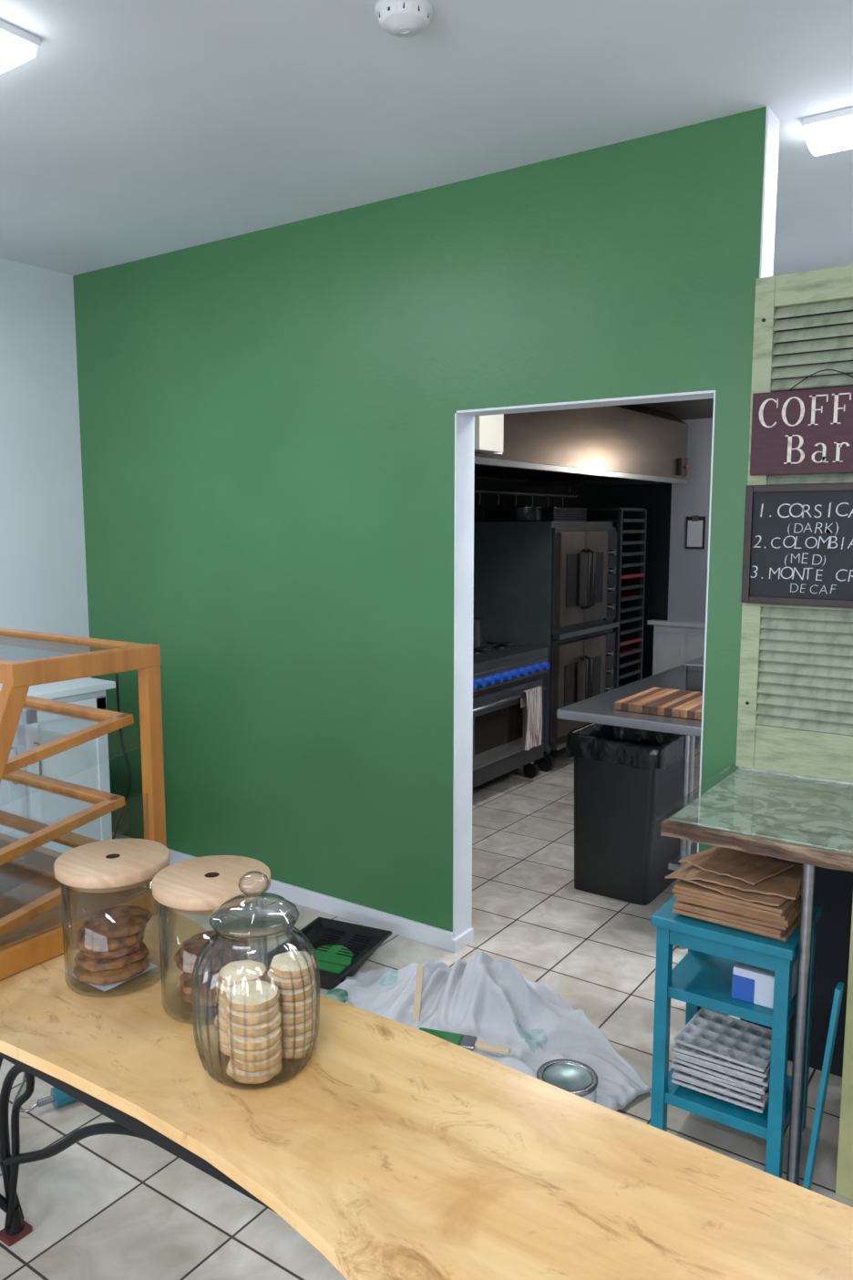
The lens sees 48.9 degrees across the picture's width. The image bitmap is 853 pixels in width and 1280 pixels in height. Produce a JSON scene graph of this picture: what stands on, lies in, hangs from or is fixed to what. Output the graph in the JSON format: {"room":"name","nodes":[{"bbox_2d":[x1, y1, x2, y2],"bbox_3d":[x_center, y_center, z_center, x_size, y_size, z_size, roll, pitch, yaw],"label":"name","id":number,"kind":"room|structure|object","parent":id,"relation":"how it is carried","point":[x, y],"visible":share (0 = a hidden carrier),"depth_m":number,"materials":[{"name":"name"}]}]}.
{"room":"food shop","nodes":[
{"label":"food shop","id":0,"kind":"room"},
{"bbox_2d":[0,258,91,677],"bbox_3d":[-3.414,-0.067,2.399,0.120,2.840,6.040,5,9,34],"label":"wall","id":1,"kind":"structure","parent":0,"point":[43,569],"depth_m":4.47,"materials":[{"name":"white paint"}]},
{"bbox_2d":[72,106,766,1015],"bbox_3d":[-0.333,-0.248,3.854,3.277,2.840,0.121,5,9,34],"label":"wall","id":2,"kind":"structure","parent":0,"point":[267,416],"depth_m":3.73,"materials":[{"name":"paint"}]},
{"bbox_2d":[112,832,474,952],"bbox_3d":[-0.767,1.088,4.313,2.232,0.075,0.137,5,9,34],"label":"baseboard","id":3,"kind":"structure","parent":2,"relation":"attached to","point":[417,931],"depth_m":3.88,"materials":[{"name":"white wood"}]},
{"bbox_2d":[453,390,715,938],"bbox_3d":[0.528,0.216,3.311,0.948,2.053,0.127,5,9,34],"label":"door frame","id":4,"kind":"structure","parent":2,"relation":"attached to","point":[464,419],"depth_m":3.53,"materials":[{"name":"white paint"}]},
{"bbox_2d":[728,105,780,1019],"bbox_3d":[1.016,-0.133,2.926,0.006,2.840,0.123,5,9,34],"label":"trim","id":5,"kind":"structure","parent":2,"relation":"attached to","point":[772,122],"depth_m":2.77,"materials":[{"name":"white paint"}]},
{"bbox_2d":[0,0,852,276],"bbox_3d":[0.092,-1.369,0.961,7.327,0.100,8.150,5,9,34],"label":"ceiling","id":6,"kind":"structure","parent":0,"point":[134,129],"depth_m":2.68,"materials":[{"name":"paint"}]},
{"bbox_2d":[0,19,40,73],"bbox_3d":[-1.525,-1.483,2.571,1.220,0.072,0.240,5,9,34],"label":"ceiling light","id":7,"kind":"object","parent":6,"relation":"attached to","point":[17,46],"depth_m":2.29,"materials":[{"name":"white plastic"}]},
{"bbox_2d":[374,0,433,37],"bbox_3d":[-0.053,-1.448,2.193,0.136,0.048,0.136,5,9,34],"label":"smoke detector","id":8,"kind":"object","parent":6,"relation":"attached to","point":[401,18],"visible":1,"depth_m":2.16,"materials":[{"name":"white plastic"}]},
{"bbox_2d":[802,106,852,155],"bbox_3d":[1.666,-1.476,2.515,1.220,0.072,0.180,5,9,34],"label":"ceiling light","id":9,"kind":"object","parent":6,"relation":"attached to","point":[830,132],"depth_m":2.77,"materials":[{"name":"white plastic"}]},
{"bbox_2d":[0,736,852,1279],"bbox_3d":[0.960,1.393,2.568,7.327,0.100,11.200,5,9,34],"label":"floor","id":10,"kind":"structure","parent":0,"point":[105,1206],"depth_m":2.64,"materials":[{"name":"tile"}]},
{"bbox_2d":[12,1072,76,1112],"bbox_3d":[-1.089,1.295,2.716,0.318,0.056,0.204,2,7,13],"label":"paint roller","id":11,"kind":"object","parent":10,"relation":"on","point":[58,1099],"visible":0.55,"depth_m":2.66,"materials":[{"name":"teal plastic"}]},
{"bbox_2d":[0,677,115,853],"bbox_3d":[-1.876,0.682,3.992,0.681,0.960,0.900,5,9,34],"label":"base cabinet","id":12,"kind":"object","parent":10,"relation":"on","point":[87,764],"visible":0.34,"depth_m":3.95,"materials":[{"name":"silver metal"}]},
{"bbox_2d":[112,673,131,839],"bbox_3d":[-1.444,0.619,4.402,0.103,0.977,0.370,-3,8,-19],"label":"power cord","id":13,"kind":"object","parent":10,"relation":"on","point":[116,675],"visible":0.66,"depth_m":4.24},
{"bbox_2d":[264,917,392,990],"bbox_3d":[-0.368,1.183,3.542,0.330,0.073,0.400,3,8,24],"label":"paint tray","id":14,"kind":"object","parent":10,"relation":"on","point":[341,948],"visible":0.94,"depth_m":3.59,"materials":[{"name":"black plastic"}]},
{"bbox_2d":[0,909,852,1279],"bbox_3d":[-0.365,1.056,1.636,4.121,0.800,0.592,5,9,36],"label":"table","id":15,"kind":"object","parent":10,"relation":"on","point":[398,1150],"depth_m":1.29,"materials":[{"name":"brown wood"}]},
{"bbox_2d":[0,628,166,980],"bbox_3d":[-1.084,0.297,2.088,0.900,0.590,0.512,5,9,34],"label":"display case","id":16,"kind":"object","parent":15,"relation":"on","point":[31,925],"visible":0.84,"depth_m":2.00,"materials":[{"name":"brown wood"}]},
{"bbox_2d":[53,838,170,997],"bbox_3d":[-0.585,0.518,1.764,0.205,0.233,0.205,5,9,34],"label":"cookie jar","id":17,"kind":"object","parent":15,"relation":"on","point":[115,864],"visible":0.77,"depth_m":1.71,"materials":[{"name":"brown wood"}]},
{"bbox_2d":[65,962,157,990],"bbox_3d":[-0.596,0.621,1.778,0.120,0.007,0.120,5,9,34],"label":"liner","id":18,"kind":"object","parent":17,"relation":"in","point":[107,986],"visible":0.19,"depth_m":1.73,"materials":[{"name":"paper"}]},
{"bbox_2d":[72,905,152,984],"bbox_3d":[-0.593,0.571,1.767,0.140,0.107,0.146,5,9,34],"label":"cookies","id":19,"kind":"object","parent":18,"relation":"on","point":[109,942],"visible":1,"depth_m":1.73,"materials":[{"name":"brown food"}]},
{"bbox_2d":[151,855,270,1024],"bbox_3d":[-0.379,0.530,1.671,0.205,0.233,0.205,5,9,34],"label":"cookie jar","id":20,"kind":"object","parent":15,"relation":"on","point":[199,885],"visible":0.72,"depth_m":1.63,"materials":[{"name":"brown wood"}]},
{"bbox_2d":[174,929,249,1006],"bbox_3d":[-0.381,0.583,1.678,0.138,0.107,0.138,5,9,34],"label":"cookies","id":21,"kind":"object","parent":20,"relation":"in","point":[233,950],"visible":0.74,"depth_m":1.63,"materials":[{"name":"brown food"}]},
{"bbox_2d":[191,870,319,1089],"bbox_3d":[-0.268,0.515,1.473,0.199,0.312,0.199,5,9,34],"label":"glass jar","id":22,"kind":"object","parent":15,"relation":"on","point":[258,933],"visible":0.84,"depth_m":1.45,"materials":[{"name":"clear glass"}]},
{"bbox_2d":[213,950,318,1083],"bbox_3d":[-0.269,0.583,1.487,0.159,0.150,0.167,5,9,34],"label":"cookies","id":23,"kind":"object","parent":22,"relation":"in","point":[256,1016],"visible":0.98,"depth_m":1.46,"materials":[{"name":"beige food"}]},
{"bbox_2d":[318,950,651,1111],"bbox_3d":[0.076,1.181,2.877,1.164,0.238,1.159,5,9,34],"label":"cloth","id":24,"kind":"object","parent":10,"relation":"on","point":[489,999],"visible":0.33,"depth_m":2.99,"materials":[{"name":"white fabric"}]},
{"bbox_2d":[324,988,348,1003],"bbox_3d":[-0.300,1.207,3.130,0.078,0.060,0.078,5,9,34],"label":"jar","id":25,"kind":"object","parent":24,"relation":"on","point":[337,994],"visible":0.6,"depth_m":3.12,"materials":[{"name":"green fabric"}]},
{"bbox_2d":[412,964,424,1021],"bbox_3d":[-0.025,1.131,3.011,0.024,0.172,0.044,4,8,26],"label":"stick","id":26,"kind":"object","parent":24,"relation":"on","point":[420,968],"visible":1,"depth_m":3.01,"materials":[{"name":"brown wood"}]},
{"bbox_2d":[419,1027,510,1054],"bbox_3d":[0.110,1.215,2.835,0.288,0.024,0.070,2,7,14],"label":"brush","id":27,"kind":"object","parent":24,"relation":"on","point":[466,1041],"visible":0.68,"depth_m":2.82,"materials":[{"name":"metal"}]},
{"bbox_2d":[536,1059,598,1103],"bbox_3d":[0.369,1.248,2.498,0.177,0.185,0.179,5,9,34],"label":"paint can","id":28,"kind":"object","parent":24,"relation":"on","point":[574,1077],"visible":0.38,"depth_m":2.50,"materials":[{"name":"metal"}]},
{"bbox_2d":[472,641,549,787],"bbox_3d":[0.046,0.235,5.795,1.061,1.400,1.260,5,9,34],"label":"range","id":29,"kind":"object","parent":10,"relation":"on","point":[501,671],"visible":0.3,"depth_m":5.62,"materials":[{"name":"silver metal"}]},
{"bbox_2d":[473,616,484,649],"bbox_3d":[0.211,-0.047,5.790,0.281,0.175,0.280,-2,7,-18],"label":"stock pot","id":30,"kind":"object","parent":29,"relation":"on","point":[478,624],"visible":0.13,"depth_m":5.71,"materials":[{"name":"silver metal"}]},
{"bbox_2d":[520,686,542,750],"bbox_3d":[0.648,0.481,5.774,0.046,0.364,0.218,5,9,34],"label":"dish towel","id":31,"kind":"object","parent":29,"relation":"hanging from","point":[533,702],"visible":0.99,"depth_m":5.77,"materials":[{"name":"white fabric"}]},
{"bbox_2d":[474,521,619,772],"bbox_3d":[0.742,-0.013,6.737,1.046,1.660,0.960,5,9,34],"label":"oven","id":32,"kind":"object","parent":10,"relation":"on","point":[552,585],"visible":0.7,"depth_m":6.25,"materials":[{"name":"silver metal"}]},
{"bbox_2d":[511,505,556,521],"bbox_3d":[0.731,-0.835,6.226,0.358,0.097,0.208,5,9,34],"label":"saucepan","id":33,"kind":"object","parent":32,"relation":"on","point":[519,513],"visible":1,"depth_m":6.18,"materials":[{"name":"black metal"}]},
{"bbox_2d":[485,507,587,521],"bbox_3d":[0.787,-0.898,6.742,0.550,0.092,0.520,5,9,34],"label":"pans","id":34,"kind":"object","parent":32,"relation":"on","point":[558,514],"visible":0.76,"depth_m":6.61,"materials":[{"name":"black metal"}]},
{"bbox_2d":[577,507,647,689],"bbox_3d":[1.317,-0.129,7.265,0.620,1.760,0.490,5,9,34],"label":"rack","id":35,"kind":"object","parent":10,"relation":"on","point":[620,673],"visible":0.34,"depth_m":7.09,"materials":[{"name":"silver metal"}]},
{"bbox_2d":[566,722,699,905],"bbox_3d":[0.942,0.757,4.298,0.463,0.732,0.528,5,9,34],"label":"trash bin","id":36,"kind":"object","parent":10,"relation":"on","point":[628,781],"visible":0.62,"depth_m":4.12,"materials":[{"name":"black plastic"}]},
{"bbox_2d":[557,664,815,949],"bbox_3d":[1.253,0.679,4.254,0.750,0.900,1.470,5,9,34],"label":"work table","id":37,"kind":"object","parent":10,"relation":"on","point":[599,708],"visible":0.19,"depth_m":3.70,"materials":[{"name":"silver metal"}]},
{"bbox_2d":[614,687,702,720],"bbox_3d":[1.029,0.257,3.867,0.359,0.030,0.430,5,9,34],"label":"cutting board","id":38,"kind":"object","parent":37,"relation":"on","point":[678,703],"visible":0.79,"depth_m":3.78,"materials":[{"name":"brown wood"}]},
{"bbox_2d":[682,655,704,691],"bbox_3d":[1.320,0.163,4.186,0.255,0.138,0.330,5,9,34],"label":"pan","id":39,"kind":"object","parent":37,"relation":"on","point":[695,668],"visible":0.19,"depth_m":4.11,"materials":[{"name":"silver metal"}]},
{"bbox_2d":[650,896,822,1178],"bbox_3d":[0.826,1.031,2.531,0.357,0.626,0.314,5,9,34],"label":"shelf","id":40,"kind":"object","parent":10,"relation":"on","point":[703,977],"visible":0.59,"depth_m":2.43,"materials":[{"name":"paint"}]},
{"bbox_2d":[670,1008,772,1113],"bbox_3d":[0.816,1.137,2.532,0.257,0.140,0.225,5,9,34],"label":"cartons","id":41,"kind":"object","parent":40,"relation":"in","point":[719,1056],"visible":0.93,"depth_m":2.48,"materials":[{"name":"cardboard"}]},
{"bbox_2d":[665,846,803,941],"bbox_3d":[0.825,0.654,2.467,0.328,0.136,0.296,5,9,34],"label":"paper bags","id":42,"kind":"object","parent":40,"relation":"on","point":[750,892],"visible":0.92,"depth_m":2.39},
{"bbox_2d":[732,958,798,1009],"bbox_3d":[0.889,0.875,2.448,0.131,0.086,0.173,5,9,34],"label":"box","id":43,"kind":"object","parent":40,"relation":"on","point":[751,984],"visible":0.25,"depth_m":2.39,"materials":[{"name":"white cardboard"}]},
{"bbox_2d":[740,855,852,1076],"bbox_3d":[1.160,0.880,2.833,0.390,0.852,0.015,5,9,34],"label":"counter base","id":44,"kind":"object","parent":10,"relation":"on","point":[833,888],"visible":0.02,"depth_m":2.80,"materials":[{"name":"black"}]},
{"bbox_2d":[786,863,815,1186],"bbox_3d":[0.918,0.947,2.302,0.034,0.852,0.034,5,9,34],"label":"table leg","id":45,"kind":"object","parent":10,"relation":"on","point":[809,874],"visible":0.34,"depth_m":2.29,"materials":[{"name":"silver metal"}]},
{"bbox_2d":[803,981,845,1190],"bbox_3d":[0.964,1.099,2.284,0.057,0.549,0.080,5,9,34],"label":"handle","id":46,"kind":"object","parent":10,"relation":"on","point":[839,990],"visible":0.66,"depth_m":2.27,"materials":[{"name":"paint"}]},
{"bbox_2d":[836,899,852,1200],"bbox_3d":[1.659,0.966,2.150,1.205,0.852,0.530,5,9,34],"label":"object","id":47,"kind":"structure","parent":10,"relation":"on","point":[844,1182],"depth_m":2.29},
{"bbox_2d":[660,766,852,872],"bbox_3d":[1.495,0.504,2.187,1.742,0.053,0.663,5,9,34],"label":"countertop","id":48,"kind":"structure","parent":47,"relation":"on","point":[805,820],"depth_m":2.41,"materials":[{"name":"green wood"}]},
{"bbox_2d":[735,264,852,783],"bbox_3d":[1.130,-0.315,2.691,0.417,1.441,0.038,5,9,34],"label":"louvered shutter","id":49,"kind":"object","parent":48,"relation":"on","point":[795,716],"visible":0.72,"depth_m":2.72,"materials":[{"name":"paint"}]},
{"bbox_2d":[741,483,852,608],"bbox_3d":[1.128,-0.268,2.662,0.446,0.346,0.026,5,9,34],"label":"chalkboard","id":50,"kind":"object","parent":49,"relation":"attached to","point":[799,538],"visible":1,"depth_m":2.70,"materials":[{"name":"brown wood"}]},
{"bbox_2d":[750,369,852,475],"bbox_3d":[1.129,-0.610,2.615,0.433,0.288,0.027,5,9,34],"label":"sign","id":51,"kind":"object","parent":49,"relation":"attached to","point":[805,431],"visible":1,"depth_m":2.65,"materials":[{"name":"red wood"}]},
{"bbox_2d":[474,478,577,521],"bbox_3d":[-0.023,-0.410,6.731,0.100,2.450,4.960,5,9,34],"label":"wall","id":52,"kind":"structure","parent":0,"point":[487,500],"depth_m":7.60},
{"bbox_2d":[577,483,671,680],"bbox_3d":[1.858,-0.615,8.372,1.110,2.450,0.100,5,9,34],"label":"wall","id":53,"kind":"structure","parent":0,"point":[656,499],"depth_m":8.28,"materials":[{"name":"black paint"}]},
{"bbox_2d":[635,398,713,420],"bbox_3d":[0.902,-1.571,5.941,2.350,0.050,4.960,5,9,34],"label":"ceiling","id":54,"kind":"structure","parent":0,"point":[696,408],"depth_m":6.58,"materials":[{"name":"grey paint"}]},
{"bbox_2d":[474,403,688,486],"bbox_3d":[0.353,-1.260,5.787,1.425,0.510,3.500,5,9,34],"label":"range hood","id":55,"kind":"object","parent":54,"relation":"attached to","point":[624,444],"visible":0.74,"depth_m":5.77,"materials":[{"name":"metal"}]},
{"bbox_2d":[474,413,504,453],"bbox_3d":[0.269,-0.996,4.420,0.091,0.215,0.220,5,9,34],"label":"control box","id":56,"kind":"object","parent":55,"relation":"attached to","point":[489,429],"visible":0.42,"depth_m":4.38,"materials":[{"name":"white plastic"}]},
{"bbox_2d":[474,478,578,506],"bbox_3d":[0.484,-0.861,5.377,0.019,0.182,1.700,5,9,34],"label":"pot rack","id":57,"kind":"object","parent":55,"relation":"attached to","point":[479,491],"visible":0.7,"depth_m":5.51,"materials":[{"name":"black metal"}]},
{"bbox_2d":[667,417,712,622],"bbox_3d":[2.612,-0.505,7.491,1.140,2.450,0.700,5,9,34],"label":"wall column","id":58,"kind":"structure","parent":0,"point":[687,567],"depth_m":7.39,"materials":[{"name":"white paint"}]},
{"bbox_2d":[647,619,705,675],"bbox_3d":[2.331,0.315,7.299,1.270,0.870,0.100,5,9,34],"label":"half wall","id":59,"kind":"structure","parent":58,"relation":"attached to","point":[676,643],"depth_m":7.48,"materials":[{"name":"white paint"}]},
{"bbox_2d":[685,515,705,548],"bbox_3d":[2.106,-0.846,7.358,0.150,0.260,0.024,5,9,34],"label":"clipboard","id":60,"kind":"object","parent":58,"relation":"attached to","point":[696,525],"visible":1,"depth_m":7.35,"materials":[{"name":"white paper"}]}
]}

